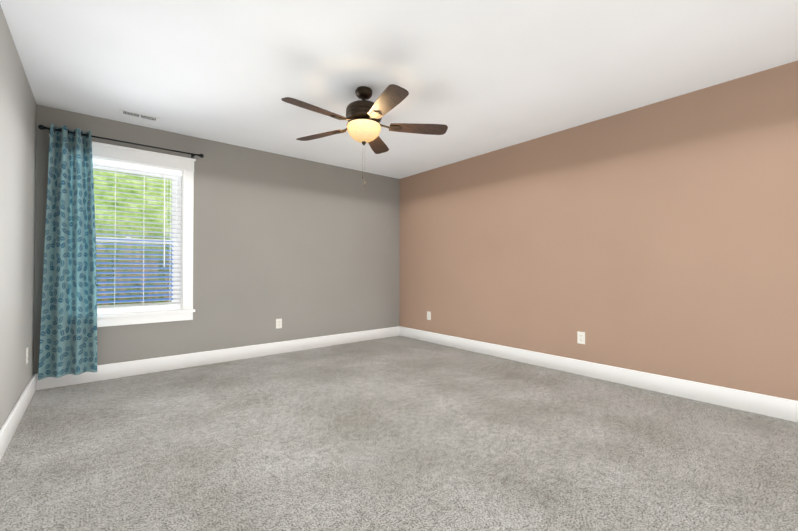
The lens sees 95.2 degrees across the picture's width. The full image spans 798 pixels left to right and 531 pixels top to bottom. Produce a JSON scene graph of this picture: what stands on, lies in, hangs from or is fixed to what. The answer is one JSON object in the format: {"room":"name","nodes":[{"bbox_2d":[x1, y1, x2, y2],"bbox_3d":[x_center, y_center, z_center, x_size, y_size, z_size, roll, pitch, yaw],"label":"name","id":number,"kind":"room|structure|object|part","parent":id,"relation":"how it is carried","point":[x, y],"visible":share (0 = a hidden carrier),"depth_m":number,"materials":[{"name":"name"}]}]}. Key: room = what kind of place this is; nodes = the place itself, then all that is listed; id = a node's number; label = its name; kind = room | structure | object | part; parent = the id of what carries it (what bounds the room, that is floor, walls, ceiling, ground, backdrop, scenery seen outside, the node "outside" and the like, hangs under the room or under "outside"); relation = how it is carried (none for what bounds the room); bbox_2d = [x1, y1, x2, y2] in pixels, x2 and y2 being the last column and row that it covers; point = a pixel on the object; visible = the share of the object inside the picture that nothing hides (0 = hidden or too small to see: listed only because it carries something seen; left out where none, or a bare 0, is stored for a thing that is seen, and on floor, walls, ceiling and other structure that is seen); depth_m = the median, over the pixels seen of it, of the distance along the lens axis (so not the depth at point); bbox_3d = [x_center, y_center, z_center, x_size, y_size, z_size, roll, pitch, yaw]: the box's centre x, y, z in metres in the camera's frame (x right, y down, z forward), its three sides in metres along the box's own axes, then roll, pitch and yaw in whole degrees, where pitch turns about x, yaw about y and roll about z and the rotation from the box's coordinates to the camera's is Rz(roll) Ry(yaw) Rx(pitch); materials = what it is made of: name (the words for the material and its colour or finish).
{"room":"empty bedroom","nodes":[
{"label":"empty bedroom","id":0,"kind":"room"},
{"bbox_2d":[0,5,36,429],"bbox_3d":[-1.278,-0.183,0.787,0.160,2.440,5.902,0,-1,-40],"label":"wall","id":1,"kind":"structure","parent":0,"point":[18,109],"depth_m":2.35,"materials":[{"name":"grey paint"}]},
{"bbox_2d":[0,374,35,460],"bbox_3d":[-1.257,0.966,0.886,0.016,0.144,5.726,0,-1,-40],"label":"baseboard","id":2,"kind":"structure","parent":1,"relation":"attached to","point":[10,425],"depth_m":2.33,"materials":[{"name":"white wood"}]},
{"bbox_2d":[26,347,27,363],"bbox_3d":[-2.824,0.685,2.771,0.008,0.116,0.072,0,-1,-40],"label":"electrical outlet","id":3,"kind":"object","parent":1,"relation":"attached to","point":[26,355],"visible":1,"depth_m":2.76,"materials":[{"name":"white plastic"}]},
{"bbox_2d":[34,105,398,372],"bbox_3d":[-1.598,-0.145,4.460,4.361,2.440,0.160,0,-1,-40],"label":"wall","id":4,"kind":"structure","parent":0,"point":[301,248],"depth_m":4.34,"materials":[{"name":"grey paint"}]},
{"bbox_2d":[38,123,203,379],"bbox_3d":[-2.557,-0.120,3.459,1.249,2.146,0.156,0,-1,-40],"label":"curtain","id":5,"kind":"object","parent":4,"relation":"hanging from","point":[68,336],"visible":1,"depth_m":3.17,"materials":[{"name":"teal fabric"}]},
{"bbox_3d":[-2.860,-0.123,3.170,0.378,2.146,0.098,0,-1,-40],"label":"panel","id":6,"kind":"part","parent":5,"relation":"part of","materials":[{"name":"teal fabric"}]},
{"bbox_3d":[-2.566,-1.161,3.481,1.249,0.052,0.127,0,-1,-40],"label":"rod","id":7,"kind":"part","parent":5,"relation":"part of","materials":[{"name":"black metal"}]},
{"bbox_2d":[49,134,195,326],"bbox_3d":[-2.647,-0.281,3.570,1.128,1.702,0.192,0,-1,-40],"label":"window","id":8,"kind":"structure","parent":4,"relation":"in","point":[114,152],"depth_m":3.65,"materials":[{"name":"white plastic"}]},
{"bbox_3d":[-2.688,-0.594,3.623,0.738,0.650,0.006,0,-1,-40],"label":"sash glass","id":9,"kind":"part","parent":8,"relation":"part of","materials":[{"name":"clear glass"}]},
{"bbox_3d":[-2.667,0.076,3.590,0.738,0.610,0.006,0,-1,-40],"label":"sash glass","id":10,"kind":"part","parent":8,"relation":"part of","materials":[{"name":"clear glass"}]},
{"bbox_3d":[-2.688,-0.594,3.623,0.818,0.730,0.028,0,-1,-40],"label":"window sash","id":11,"kind":"part","parent":8,"relation":"part of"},
{"bbox_3d":[-2.667,0.076,3.590,0.818,0.690,0.028,0,-1,-40],"label":"window sash","id":12,"kind":"part","parent":8,"relation":"part of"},
{"bbox_2d":[92,156,182,309],"bbox_3d":[-2.623,-0.270,3.542,0.908,1.470,0.056,0,-1,-40],"label":"window frame","id":13,"kind":"structure","parent":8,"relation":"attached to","point":[181,213],"depth_m":3.81,"materials":[{"name":"white"}]},
{"bbox_2d":[92,158,181,175],"bbox_3d":[-2.625,-0.967,3.551,0.880,0.047,0.048,0,-1,-40],"label":"blind headrail","id":14,"kind":"object","parent":13,"relation":"attached to","point":[134,166],"visible":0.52,"depth_m":3.57,"materials":[{"name":"white plastic"}]},
{"bbox_2d":[114,167,115,309],"bbox_3d":[-2.706,-0.260,3.477,0.002,1.370,0.049,0,-1,-40],"label":"blind cord","id":15,"kind":"object","parent":14,"relation":"hanging from","point":[115,167],"depth_m":3.46,"materials":[{"name":"white fabric"}]},
{"bbox_2d":[143,170,144,308],"bbox_3d":[-2.534,-0.259,3.620,0.002,1.370,0.049,0,-1,-40],"label":"blind cord","id":16,"kind":"object","parent":14,"relation":"hanging from","point":[143,232],"depth_m":3.61,"materials":[{"name":"white fabric"}]},
{"bbox_2d":[164,174,170,306],"bbox_3d":[-2.365,-0.257,3.739,0.038,1.370,0.082,0,-1,8],"label":"blind cord","id":17,"kind":"object","parent":14,"relation":"hanging from","point":[164,174],"depth_m":3.71,"materials":[{"name":"white fabric"}]},
{"bbox_3d":[-2.625,0.434,3.537,0.880,0.018,0.044,0,-1,-40],"label":"window blind bottom rail","id":18,"kind":"part","parent":8,"relation":"part of","materials":[{"name":"white plastic"}]},
{"bbox_3d":[-2.675,-0.269,3.604,0.908,1.470,0.105,0,-1,-40],"label":"vinyl frame","id":19,"kind":"part","parent":8,"relation":"part of","materials":[{"name":"white plastic"}]},
{"bbox_3d":[-2.600,0.528,3.505,1.092,0.082,0.019,0,-1,-40],"label":"window apron","id":20,"kind":"part","parent":8,"relation":"part of","materials":[{"name":"white wood"}]},
{"bbox_3d":[-2.600,-0.274,3.514,1.092,1.462,0.019,0,-1,-40],"label":"window casing sides","id":21,"kind":"part","parent":8,"relation":"part of","materials":[{"name":"white wood"}]},
{"bbox_2d":[97,309,194,317],"bbox_3d":[-2.612,0.472,3.520,1.132,0.030,0.091,0,-1,-40],"label":"window sill","id":22,"kind":"structure","parent":4,"relation":"attached to","point":[111,315],"depth_m":3.56,"materials":[{"name":"white wood"}]},
{"bbox_2d":[34,326,398,389],"bbox_3d":[-1.542,1.002,4.381,4.041,0.144,0.016,0,-1,-40],"label":"baseboard","id":23,"kind":"structure","parent":4,"relation":"attached to","point":[130,368],"depth_m":3.92,"materials":[{"name":"white wood"}]},
{"bbox_2d":[276,319,281,328],"bbox_3d":[-1.465,0.709,4.453,0.072,0.116,0.008,0,-1,-40],"label":"electrical outlet","id":24,"kind":"object","parent":4,"relation":"attached to","point":[278,323],"visible":1,"depth_m":4.45,"materials":[{"name":"white plastic"}]},
{"bbox_2d":[0,336,797,530],"bbox_3d":[0.287,1.101,2.176,4.361,0.100,6.062,0,-1,-40],"label":"floor","id":25,"kind":"structure","parent":0,"point":[398,433],"depth_m":2.05,"materials":[{"name":"carpet"}]},
{"bbox_2d":[0,0,797,178],"bbox_3d":[0.287,-1.449,2.203,4.361,0.120,6.062,0,-1,-40],"label":"ceiling","id":26,"kind":"structure","parent":0,"point":[478,77],"depth_m":2.48,"materials":[{"name":"white paint"}]},
{"bbox_2d":[119,109,159,122],"bbox_3d":[-2.380,-1.372,3.350,0.303,0.010,0.145,0,-1,-40],"label":"ceiling vent","id":27,"kind":"object","parent":26,"relation":"in","point":[133,114],"visible":1,"depth_m":3.34,"materials":[{"name":"white metal"}]},
{"bbox_2d":[281,84,447,186],"bbox_3d":[-0.300,-1.010,2.832,1.259,0.745,1.291,0,-1,-40],"label":"ceiling fan","id":28,"kind":"object","parent":26,"relation":"hanging from","point":[364,116],"visible":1,"depth_m":2.77,"materials":[{"name":"brown wood"}]},
{"bbox_3d":[-0.276,-1.239,2.870,0.284,0.286,0.284,0,-1,-40],"label":"motor","id":29,"kind":"part","parent":28,"relation":"part of","materials":[{"name":"brown metal"}]},
{"bbox_3d":[-0.276,-1.036,2.868,0.262,0.129,0.262,0,-1,-40],"label":"lamp shade","id":30,"kind":"part","parent":28,"relation":"part of","materials":[{"name":"beige glass"}]},
{"bbox_2d":[399,61,797,400],"bbox_3d":[1.954,-0.155,3.470,0.160,2.440,5.902,0,-1,-40],"label":"wall","id":31,"kind":"structure","parent":0,"point":[659,238],"depth_m":3.19,"materials":[{"name":"brown paint"}]},
{"bbox_2d":[427,311,430,319],"bbox_3d":[0.423,0.712,5.173,0.008,0.116,0.072,0,-1,-40],"label":"electrical outlet","id":32,"kind":"object","parent":31,"relation":"attached to","point":[428,315],"visible":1,"depth_m":5.17,"materials":[{"name":"white plastic"}]},
{"bbox_2d":[577,331,584,343],"bbox_3d":[1.772,0.704,3.548,0.008,0.116,0.072,0,-1,-40],"label":"electrical outlet","id":33,"kind":"object","parent":31,"relation":"attached to","point":[580,337],"visible":1,"depth_m":3.55,"materials":[{"name":"white plastic"}]},
{"bbox_2d":[399,326,797,422],"bbox_3d":[1.840,0.993,3.457,0.016,0.144,5.726,0,-1,-40],"label":"baseboard","id":34,"kind":"structure","parent":31,"relation":"attached to","point":[772,406],"depth_m":3.17,"materials":[{"name":"white wood"}]},
{"label":"outside","id":35,"kind":"structure","parent":0,"visible":0},
{"bbox_2d":[93,169,171,305],"bbox_3d":[-7.605,-1.860,10.673,16.000,12.000,0.050,0,-1,-40],"label":"window glass","id":36,"kind":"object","parent":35,"point":[129,219],"depth_m":10.54,"materials":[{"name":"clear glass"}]}
]}

